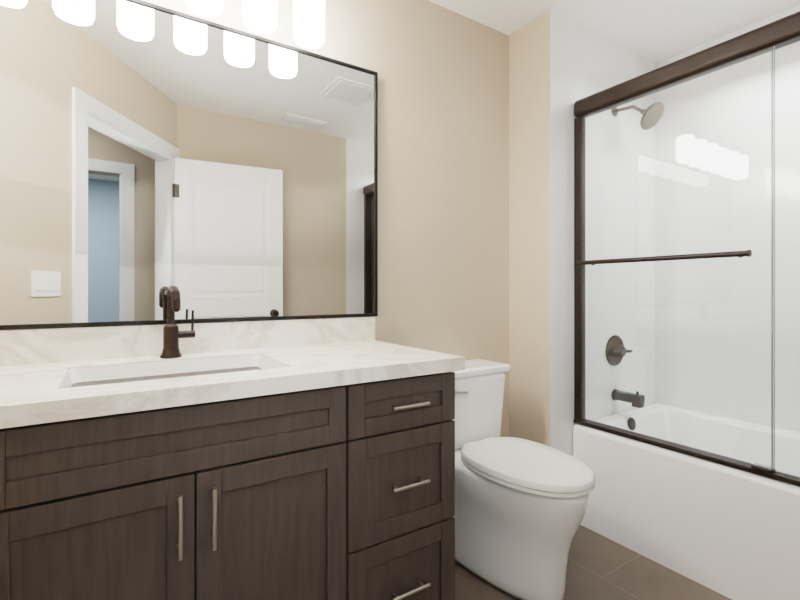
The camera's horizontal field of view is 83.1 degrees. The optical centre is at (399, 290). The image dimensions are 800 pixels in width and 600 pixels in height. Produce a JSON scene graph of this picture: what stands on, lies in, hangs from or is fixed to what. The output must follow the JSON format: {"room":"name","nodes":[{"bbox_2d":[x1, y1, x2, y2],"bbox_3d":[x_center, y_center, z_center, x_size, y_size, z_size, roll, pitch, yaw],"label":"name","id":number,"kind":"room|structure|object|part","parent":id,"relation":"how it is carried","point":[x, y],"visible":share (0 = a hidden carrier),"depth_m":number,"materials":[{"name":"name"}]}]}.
{"room":"bathroom","nodes":[
{"label":"bathroom","id":0,"kind":"room"},
{"bbox_2d":[13,0,508,436],"bbox_3d":[-0.440,-0.100,1.755,2.320,2.440,0.120,0,0,-33],"label":"wall","id":1,"kind":"structure","parent":0,"point":[443,179],"depth_m":2.08,"materials":[{"name":"beige paint"}]},
{"bbox_2d":[0,317,375,364],"bbox_3d":[-0.688,0.158,1.506,1.384,0.097,0.019,0,0,-33],"label":"backsplash","id":2,"kind":"structure","parent":1,"relation":"attached to","point":[22,346],"depth_m":1.44,"materials":[{"name":"white stone"}]},
{"bbox_2d":[0,0,377,329],"bbox_3d":[-0.676,-0.401,1.513,1.380,1.018,0.021,0,0,-33],"label":"mirror","id":3,"kind":"object","parent":1,"relation":"attached to","point":[150,154],"visible":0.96,"depth_m":1.47,"materials":[{"name":"clear glass"}]},
{"bbox_2d":[185,0,223,17],"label":"sconce","id":4,"kind":"object","parent":1,"relation":"attached to","point":[205,8],"depth_m":1.38,"materials":[{"name":"white glass"}]},
{"bbox_2d":[242,0,276,33],"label":"sconce","id":5,"kind":"object","parent":1,"relation":"attached to","point":[259,16],"depth_m":1.45,"materials":[{"name":"white glass"}]},
{"bbox_2d":[293,0,324,48],"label":"sconce","id":6,"kind":"object","parent":1,"relation":"attached to","point":[308,15],"depth_m":1.54,"materials":[{"name":"white glass"}]},
{"bbox_2d":[509,10,654,455],"bbox_3d":[1.043,-0.100,2.566,1.050,2.440,0.380,0,0,-33],"label":"wall","id":7,"kind":"structure","parent":0,"point":[560,65],"depth_m":2.27,"materials":[{"name":"beige paint"}]},
{"bbox_2d":[606,335,644,407],"bbox_3d":[1.185,0.415,2.342,0.167,0.355,0.149,0,0,-33],"label":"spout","id":8,"kind":"object","parent":7,"relation":"attached to","point":[615,354],"depth_m":2.36,"materials":[{"name":"brown metal"}]},
{"bbox_2d":[612,102,663,129],"bbox_3d":[1.209,-0.896,2.302,0.138,0.173,0.244,0,0,-33],"label":"shower head","id":9,"kind":"object","parent":7,"relation":"attached to","point":[647,117],"depth_m":2.24,"materials":[{"name":"grey metal"}]},
{"bbox_2d":[574,11,799,117],"bbox_3d":[1.325,-0.884,1.528,0.072,0.082,1.661,0,0,-33],"label":"header","id":10,"kind":"object","parent":7,"relation":"attached to","point":[781,32],"visible":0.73,"depth_m":1.74,"materials":[{"name":"brown metal"}]},
{"bbox_2d":[455,525,731,599],"bbox_3d":[0.755,1.150,-0.463,4.960,0.060,5.200,0,0,-33],"label":"floor","id":11,"kind":"structure","parent":0,"point":[600,567],"depth_m":1.75,"materials":[{"name":"tile"}]},
{"bbox_2d":[0,365,464,599],"bbox_3d":[-0.532,0.684,1.265,1.350,0.872,0.593,0,0,-33],"label":"bathroom vanity","id":12,"kind":"object","parent":11,"relation":"on","point":[304,459],"depth_m":1.06,"materials":[{"name":"brown wood"}]},
{"bbox_2d":[0,341,464,420],"bbox_3d":[-0.535,0.228,1.272,1.384,0.040,0.579,0,0,-33],"label":"countertop","id":13,"kind":"structure","parent":12,"relation":"on","point":[25,390],"depth_m":1.12,"materials":[{"name":"white stone"}]},
{"bbox_2d":[56,353,287,388],"bbox_3d":[-0.595,0.271,1.224,0.510,0.123,0.310,0,0,-33],"label":"sink","id":14,"kind":"object","parent":13,"relation":"in","point":[223,362],"depth_m":1.32,"materials":[{"name":"white ceramic"}]},
{"bbox_2d":[160,286,194,357],"bbox_3d":[-0.669,0.096,1.372,0.099,0.222,0.166,0,0,-33],"label":"faucet","id":15,"kind":"object","parent":13,"relation":"on","point":[172,334],"visible":1,"depth_m":1.39,"materials":[{"name":"brown metal"}]},
{"bbox_2d":[452,359,594,599],"bbox_3d":[0.420,0.726,1.800,0.398,0.787,0.728,0,0,-33],"label":"toilet","id":16,"kind":"object","parent":11,"relation":"on","point":[521,504],"visible":0.75,"depth_m":1.65,"materials":[{"name":"white ceramic"}]},
{"bbox_3d":[0.243,0.420,1.867,0.084,0.028,0.025,0,0,-33],"label":"lever","id":17,"kind":"part","parent":16,"relation":"part of","materials":[{"name":"silver metal"}]},
{"bbox_3d":[0.276,0.524,2.021,0.374,0.308,0.192,0,0,-33],"label":"tank","id":18,"kind":"part","parent":16,"relation":"part of","materials":[{"name":"white ceramic"}]},
{"bbox_3d":[0.279,0.351,2.017,0.398,0.036,0.210,0,0,-33],"label":"tank lid","id":19,"kind":"part","parent":16,"relation":"part of","materials":[{"name":"white ceramic"}]},
{"bbox_3d":[0.419,0.900,1.801,0.378,0.440,0.716,0,0,-33],"label":"bowl","id":20,"kind":"part","parent":16,"relation":"part of","materials":[{"name":"white ceramic"}]},
{"bbox_3d":[0.479,0.670,1.709,0.373,0.014,0.510,0,0,-33],"label":"seat","id":21,"kind":"part","parent":16,"relation":"part of","materials":[{"name":"white plastic"}]},
{"bbox_3d":[0.475,0.648,1.716,0.374,0.035,0.528,0,0,-33],"label":"lid","id":22,"kind":"part","parent":16,"relation":"part of","materials":[{"name":"white plastic"}]},
{"bbox_2d":[573,403,799,599],"bbox_3d":[1.613,0.886,1.717,0.777,0.469,1.659,0,0,-33],"label":"bathtub","id":23,"kind":"object","parent":11,"relation":"on","point":[730,532],"visible":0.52,"depth_m":1.80,"materials":[{"name":"white ceramic"}]},
{"bbox_2d":[574,117,799,485],"bbox_3d":[1.323,-0.098,1.527,0.062,1.491,1.661,0,0,-33],"label":"shower door frame","id":24,"kind":"structure","parent":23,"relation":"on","point":[579,288],"depth_m":2.19,"materials":[{"name":"brown metal"}]},
{"bbox_2d":[581,42,799,476],"bbox_3d":[1.325,-0.123,1.528,0.032,1.503,1.601,0,0,-33],"label":"shower door","id":25,"kind":"structure","parent":24,"relation":"on","point":[689,261],"depth_m":1.77,"materials":[{"name":"clear glass"}]},
{"bbox_2d":[575,250,751,265],"bbox_3d":[1.237,-0.130,1.634,0.114,0.025,1.302,0,0,-33],"label":"towel bar","id":26,"kind":"object","parent":25,"relation":"attached to","point":[741,254],"visible":0.92,"depth_m":1.79,"materials":[{"name":"brown metal"}]},
{"bbox_2d":[771,46,774,468],"bbox_3d":[1.292,-0.130,1.557,0.009,1.492,0.002,0,0,-33],"label":"glass door edge","id":27,"kind":"object","parent":25,"relation":"attached to","point":[773,273],"visible":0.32,"depth_m":1.55,"materials":[{"name":"green"}]},
{"bbox_2d":[428,0,799,63],"bbox_3d":[0.755,-1.350,-0.463,4.960,0.060,5.200,0,0,-33],"label":"ceiling","id":28,"kind":"structure","parent":0,"point":[655,31],"depth_m":2.17,"materials":[{"name":"white paint"}]},
{"bbox_2d":[655,4,799,431],"bbox_3d":[2.025,-0.100,1.911,0.120,2.440,1.790,0,0,-33],"label":"wall","id":29,"kind":"structure","parent":0,"point":[687,236],"depth_m":2.31,"materials":[{"name":"white tile"}]}
]}

